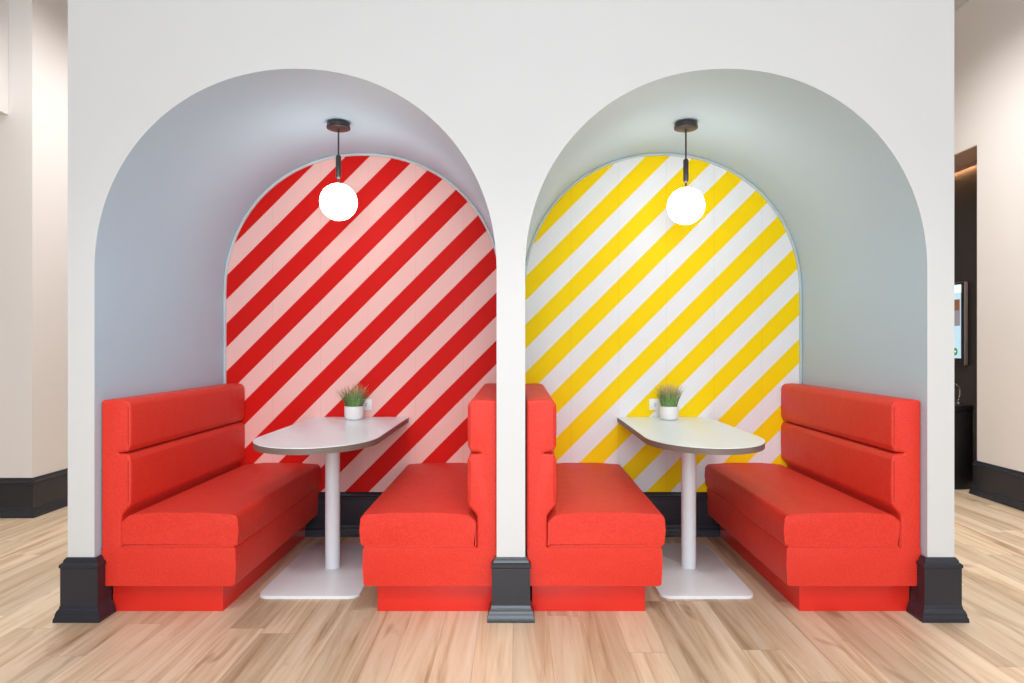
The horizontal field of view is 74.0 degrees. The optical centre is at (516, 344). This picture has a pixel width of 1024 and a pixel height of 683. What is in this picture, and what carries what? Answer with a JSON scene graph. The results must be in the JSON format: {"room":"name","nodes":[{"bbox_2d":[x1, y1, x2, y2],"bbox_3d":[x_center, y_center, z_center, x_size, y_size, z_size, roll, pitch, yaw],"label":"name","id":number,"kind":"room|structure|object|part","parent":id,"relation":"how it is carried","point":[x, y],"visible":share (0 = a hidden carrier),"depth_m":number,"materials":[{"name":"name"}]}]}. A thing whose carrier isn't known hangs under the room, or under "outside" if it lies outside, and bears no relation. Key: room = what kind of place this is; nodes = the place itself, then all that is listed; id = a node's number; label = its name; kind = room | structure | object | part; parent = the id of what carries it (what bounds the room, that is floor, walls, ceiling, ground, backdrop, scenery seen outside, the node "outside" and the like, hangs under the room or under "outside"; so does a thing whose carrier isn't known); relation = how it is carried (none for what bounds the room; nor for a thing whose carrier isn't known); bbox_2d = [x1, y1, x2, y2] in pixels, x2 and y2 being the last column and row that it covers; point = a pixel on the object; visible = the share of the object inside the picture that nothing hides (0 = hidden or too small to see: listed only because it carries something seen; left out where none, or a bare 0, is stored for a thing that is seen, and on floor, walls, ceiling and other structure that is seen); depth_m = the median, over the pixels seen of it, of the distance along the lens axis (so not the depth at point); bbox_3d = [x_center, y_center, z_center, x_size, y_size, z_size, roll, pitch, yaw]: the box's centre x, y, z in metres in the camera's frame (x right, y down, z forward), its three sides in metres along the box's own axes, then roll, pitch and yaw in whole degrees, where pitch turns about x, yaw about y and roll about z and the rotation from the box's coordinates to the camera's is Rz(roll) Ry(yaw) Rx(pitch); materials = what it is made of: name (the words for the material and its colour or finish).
{"room":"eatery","nodes":[
{"label":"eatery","id":0,"kind":"room"},
{"bbox_2d":[0,0,8,114],"bbox_3d":[-4.765,-2.200,1.167,2.450,1.200,7.134,0,0,0],"label":"wall","id":1,"kind":"structure","parent":0,"point":[4,4],"depth_m":4.70,"materials":[{"name":"white paint"}]},
{"bbox_2d":[0,0,67,477],"bbox_3d":[-4.683,-0.800,6.367,2.615,4.000,3.265,0,0,0],"label":"wall","id":2,"kind":"structure","parent":0,"point":[34,133],"depth_m":4.75,"materials":[{"name":"white paint"}]},
{"bbox_2d":[0,468,67,517],"bbox_3d":[-4.657,1.063,6.343,2.645,0.271,3.295,0,0,0],"label":"baseboard","id":3,"kind":"structure","parent":2,"relation":"attached to","point":[34,497],"depth_m":4.73,"materials":[{"name":"black paint"}]},
{"bbox_2d":[344,406,363,419],"bbox_3d":[-0.991,0.414,4.135,0.115,0.082,0.115,0,0,0],"label":"pot","id":4,"kind":"object","parent":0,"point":[350,412],"depth_m":4.09,"materials":[{"name":"white ceramic"}]},
{"bbox_2d":[68,0,953,599],"bbox_3d":[-0.026,-0.800,3.635,3.871,4.000,1.331,0,0,0],"label":"wall","id":5,"kind":"structure","parent":0,"point":[182,114],"depth_m":2.97,"materials":[{"name":"white paint"}]},
{"bbox_2d":[52,555,115,622],"bbox_3d":[-1.901,1.063,3.604,0.202,0.271,1.351,0,0,0],"label":"baseboard","id":6,"kind":"structure","parent":5,"relation":"attached to","point":[85,597],"depth_m":2.95,"materials":[{"name":"black paint"}]},
{"bbox_2d":[319,120,356,220],"bbox_3d":[-0.966,-0.934,3.680,0.199,0.525,0.199,0,0,0],"label":"pendant lamp","id":7,"kind":"object","parent":5,"relation":"hanging from","point":[338,201],"visible":1,"depth_m":3.62,"materials":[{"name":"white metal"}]},
{"bbox_3d":[-0.966,-0.771,3.680,0.199,0.199,0.199,0,0,0],"label":"lamp shade","id":8,"kind":"part","parent":7,"relation":"part of","materials":[{"name":"white glass"}]},
{"bbox_2d":[487,555,534,622],"bbox_3d":[-0.026,1.063,2.990,0.206,0.271,0.123,0,0,0],"label":"baseboard","id":9,"kind":"structure","parent":5,"relation":"attached to","point":[511,602],"depth_m":2.95,"materials":[{"name":"black paint"}]},
{"bbox_2d":[667,120,704,224],"bbox_3d":[0.914,-0.924,3.680,0.199,0.547,0.199,0,0,0],"label":"pendant lamp","id":10,"kind":"object","parent":5,"relation":"hanging from","point":[686,205],"visible":1,"depth_m":3.62,"materials":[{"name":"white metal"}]},
{"bbox_3d":[0.914,-1.085,3.680,0.009,0.160,0.009,0,0,-15],"label":"rod","id":11,"kind":"part","parent":10,"relation":"part of","materials":[{"name":"brown metal"}]},
{"bbox_3d":[0.914,-0.750,3.680,0.199,0.199,0.199,0,0,0],"label":"lamp shade","id":12,"kind":"part","parent":10,"relation":"part of","materials":[{"name":"white glass"}]},
{"bbox_2d":[906,555,969,622],"bbox_3d":[1.849,1.063,3.604,0.202,0.271,1.351,0,0,0],"label":"baseboard","id":13,"kind":"structure","parent":5,"relation":"attached to","point":[936,597],"depth_m":2.95,"materials":[{"name":"black paint"}]},
{"bbox_2d":[0,485,1023,682],"bbox_3d":[-0.950,1.250,2.750,10.500,0.100,10.700,0,0,0],"label":"floor","id":14,"kind":"structure","parent":0,"point":[763,637],"depth_m":2.76,"materials":[{"name":"brown wood"}]},
{"bbox_2d":[101,383,320,610],"bbox_3d":[-1.537,0.722,3.642,0.611,0.957,1.269,0,0,0],"label":"bench","id":15,"kind":"object","parent":14,"relation":"on","point":[185,527],"visible":1,"depth_m":3.13,"materials":[{"name":"red leather"}]},
{"bbox_3d":[-1.775,0.582,3.643,0.134,0.677,1.266,0,0,0],"label":"backrest","id":16,"kind":"part","parent":15,"relation":"part of","materials":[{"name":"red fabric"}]},
{"bbox_3d":[-1.542,0.984,3.643,0.595,0.171,1.267,0,0,0],"label":"seat frame","id":17,"kind":"part","parent":15,"relation":"part of","materials":[{"name":"red fabric"}]},
{"bbox_2d":[122,463,320,546],"bbox_3d":[-1.490,0.820,3.642,0.517,0.154,1.269,0,0,0],"label":"seat cushion","id":18,"kind":"object","parent":15,"relation":"on","point":[230,505],"depth_m":3.22,"materials":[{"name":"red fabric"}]},
{"bbox_2d":[253,417,408,598],"bbox_3d":[-0.978,0.828,3.635,0.594,0.744,1.285,0,0,0],"label":"table","id":19,"kind":"object","parent":14,"relation":"on","point":[331,569],"visible":0.93,"depth_m":3.56,"materials":[{"name":"white laminate"},{"name":"white painted metal"}]},
{"bbox_3d":[-0.990,1.194,3.636,0.480,0.013,0.858,0,0,0],"label":"plate","id":20,"kind":"part","parent":19,"relation":"part of","materials":[{"name":"white metal"}]},
{"bbox_2d":[336,384,371,419],"bbox_3d":[-0.989,0.342,4.132,0.255,0.227,0.248,0,0,23],"label":"potted grass","id":21,"kind":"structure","parent":19,"relation":"on","point":[353,408],"depth_m":4.09,"materials":[{"name":"green plant"}]},
{"bbox_2d":[359,383,496,610],"bbox_3d":[-0.392,0.722,3.642,0.611,0.957,1.269,0,0,0],"label":"bench","id":22,"kind":"object","parent":14,"relation":"on","point":[429,540],"visible":0.91,"depth_m":3.01,"materials":[{"name":"red leather"}]},
{"bbox_2d":[359,463,476,546],"bbox_3d":[-0.438,0.820,3.642,0.517,0.154,1.269,0,0,0],"label":"seat cushion","id":23,"kind":"object","parent":22,"relation":"on","point":[426,505],"depth_m":3.03,"materials":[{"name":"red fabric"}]},
{"bbox_3d":[-0.387,0.984,3.643,0.595,0.171,1.267,0,0,0],"label":"seat frame","id":24,"kind":"part","parent":22,"relation":"part of","materials":[{"name":"red fabric"}]},
{"bbox_3d":[-0.153,0.582,3.643,0.134,0.677,1.266,0,0,0],"label":"backrest","id":25,"kind":"part","parent":22,"relation":"part of","materials":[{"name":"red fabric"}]},
{"bbox_2d":[525,383,665,610],"bbox_3d":[0.350,0.722,3.642,0.615,0.957,1.269,0,0,0],"label":"bench","id":26,"kind":"object","parent":14,"relation":"on","point":[594,540],"visible":0.92,"depth_m":3.01,"materials":[{"name":"red leather"}]},
{"bbox_3d":[0.110,0.582,3.643,0.134,0.677,1.266,0,0,0],"label":"backrest","id":27,"kind":"part","parent":26,"relation":"part of","materials":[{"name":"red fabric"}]},
{"bbox_3d":[0.345,0.984,3.643,0.599,0.171,1.267,0,0,0],"label":"seat frame","id":28,"kind":"part","parent":26,"relation":"part of","materials":[{"name":"red fabric"}]},
{"bbox_2d":[547,463,665,546],"bbox_3d":[0.397,0.820,3.642,0.521,0.154,1.269,0,0,0],"label":"seat cushion","id":29,"kind":"object","parent":26,"relation":"on","point":[598,504],"depth_m":3.03,"materials":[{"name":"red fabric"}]},
{"bbox_2d":[617,417,764,598],"bbox_3d":[0.914,0.828,3.635,0.567,0.744,1.285,0,0,0],"label":"table","id":30,"kind":"object","parent":14,"relation":"on","point":[691,569],"visible":0.87,"depth_m":3.56,"materials":[{"name":"white laminate"}]},
{"bbox_2d":[655,382,683,419],"bbox_3d":[0.925,0.341,4.130,0.194,0.230,0.216,0,0,0],"label":"potted grass","id":31,"kind":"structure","parent":30,"relation":"on","point":[668,410],"depth_m":4.08,"materials":[{"name":"green plant"}]},
{"bbox_2d":[659,406,678,419],"bbox_3d":[0.922,0.414,4.125,0.115,0.082,0.115,0,0,0],"label":"pot","id":32,"kind":"object","parent":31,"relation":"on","point":[665,412],"depth_m":4.08,"materials":[{"name":"white ceramic"}]},
{"bbox_3d":[0.905,1.194,3.636,0.450,0.013,0.858,0,0,0],"label":"plate","id":33,"kind":"part","parent":30,"relation":"part of","materials":[{"name":"white metal"}]},
{"bbox_2d":[705,383,920,610],"bbox_3d":[1.485,0.722,3.642,0.611,0.957,1.269,0,0,0],"label":"bench","id":34,"kind":"object","parent":14,"relation":"on","point":[837,528],"visible":1,"depth_m":3.13,"materials":[{"name":"red leather"}]},
{"bbox_2d":[705,463,900,546],"bbox_3d":[1.438,0.820,3.642,0.517,0.154,1.269,0,0,0],"label":"seat cushion","id":35,"kind":"object","parent":34,"relation":"on","point":[794,505],"depth_m":3.22,"materials":[{"name":"red fabric"}]},
{"bbox_3d":[1.490,0.984,3.643,0.595,0.171,1.267,0,0,0],"label":"seat frame","id":36,"kind":"part","parent":34,"relation":"part of","materials":[{"name":"red fabric"}]},
{"bbox_3d":[1.723,0.582,3.643,0.134,0.677,1.266,0,0,0],"label":"backrest","id":37,"kind":"part","parent":34,"relation":"part of","materials":[{"name":"red fabric"}]},
{"bbox_2d":[954,403,973,489],"bbox_3d":[3.630,0.851,5.860,0.512,0.699,0.512,0,0,0],"label":"cabinet","id":38,"kind":"object","parent":14,"relation":"on","point":[963,412],"visible":0.27,"depth_m":5.62,"materials":[{"name":"black plastic"}]},
{"bbox_2d":[954,383,961,402],"bbox_3d":[3.739,0.414,5.800,0.112,0.171,0.060,0,0,0],"label":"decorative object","id":39,"kind":"object","parent":38,"relation":"on","point":[954,383],"visible":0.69,"depth_m":5.79,"materials":[{"name":"grey metal"}]},
{"bbox_3d":[3.630,0.525,5.860,0.512,0.049,0.512,0,0,0],"label":"lid","id":40,"kind":"part","parent":38,"relation":"part of","materials":[{"name":"black plastic"}]},
{"bbox_2d":[226,156,798,491],"bbox_3d":[-0.026,-0.050,4.330,3.736,2.500,0.100,0,0,0],"label":"wall","id":41,"kind":"structure","parent":0,"point":[624,299],"depth_m":4.28,"materials":[{"name":"multicoloured paint"}]},
{"bbox_2d":[305,492,382,536],"bbox_3d":[-0.975,1.063,4.260,0.698,0.271,0.039,0,0,0],"label":"baseboard","id":42,"kind":"structure","parent":41,"relation":"attached to","point":[353,505],"depth_m":4.26,"materials":[{"name":"black paint"}]},
{"bbox_2d":[223,153,495,383],"bbox_3d":[-0.967,-0.002,4.273,1.754,2.403,0.013,0,0,0],"label":"trim","id":43,"kind":"structure","parent":41,"relation":"attached to","point":[267,190],"depth_m":4.27,"materials":[{"name":"paint"}]},
{"bbox_2d":[362,399,371,409],"bbox_3d":[-0.970,0.378,4.274,0.116,0.071,0.010,0,0,0],"label":"power outlet","id":44,"kind":"object","parent":41,"relation":"attached to","point":[367,404],"visible":0.4,"depth_m":4.27,"materials":[{"name":"white plastic"}]},
{"bbox_2d":[649,399,660,409],"bbox_3d":[0.889,0.378,4.274,0.116,0.071,0.010,0,0,0],"label":"power outlet","id":45,"kind":"object","parent":41,"relation":"attached to","point":[654,404],"visible":0.63,"depth_m":4.27,"materials":[{"name":"white plastic"}]},
{"bbox_2d":[525,153,801,383],"bbox_3d":[0.914,-0.002,4.273,1.754,2.403,0.013,0,0,0],"label":"trim","id":46,"kind":"structure","parent":41,"relation":"attached to","point":[767,200],"depth_m":4.27,"materials":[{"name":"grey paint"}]},
{"bbox_2d":[643,492,720,536],"bbox_3d":[0.923,1.063,4.260,0.698,0.271,0.039,0,0,0],"label":"baseboard","id":47,"kind":"structure","parent":41,"relation":"attached to","point":[668,504],"depth_m":4.26,"materials":[{"name":"black paint"}]},
{"bbox_2d":[954,0,968,11],"bbox_3d":[-0.950,-2.850,2.750,10.500,0.100,10.700,0,0,0],"label":"ceiling","id":48,"kind":"structure","parent":0,"point":[957,3],"depth_m":5.58,"materials":[{"name":"white paint"}]},
{"bbox_2d":[954,164,976,462],"bbox_3d":[4.175,-0.200,6.720,0.250,2.800,2.560,0,0,0],"label":"wall","id":49,"kind":"structure","parent":0,"point":[965,180],"depth_m":6.10,"materials":[{"name":"black paint"}]},
{"bbox_2d":[954,282,967,365],"bbox_3d":[4.026,-0.188,6.328,0.045,0.755,0.460,0,0,0],"label":"wall display","id":50,"kind":"object","parent":49,"relation":"attached to","point":[960,288],"visible":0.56,"depth_m":6.13,"materials":[{"name":"grey metal"}]},
{"bbox_2d":[954,145,976,168],"bbox_3d":[3.865,-1.596,6.720,0.370,0.008,2.560,0,0,0],"label":"ceiling","id":51,"kind":"structure","parent":0,"point":[969,155],"depth_m":5.79,"materials":[{"name":"beige paint"}]},
{"bbox_2d":[954,160,976,172],"bbox_3d":[4.003,-1.576,6.690,0.062,0.032,2.400,0,0,0],"label":"light strip","id":52,"kind":"object","parent":51,"relation":"attached to","point":[974,162],"visible":0.02,"depth_m":6.02,"materials":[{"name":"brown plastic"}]},
{"bbox_2d":[954,0,1023,471],"bbox_3d":[3.990,-0.800,2.700,0.620,4.000,10.600,0,0,0],"label":"wall","id":53,"kind":"structure","parent":0,"point":[988,34],"depth_m":5.22,"materials":[{"name":"white paint"}]},
{"bbox_2d":[969,461,1023,510],"bbox_3d":[3.845,1.063,1.545,0.409,0.271,7.870,0,0,0],"label":"baseboard","id":54,"kind":"structure","parent":53,"relation":"attached to","point":[1002,485],"depth_m":5.16,"materials":[{"name":"black paint"}]}
]}

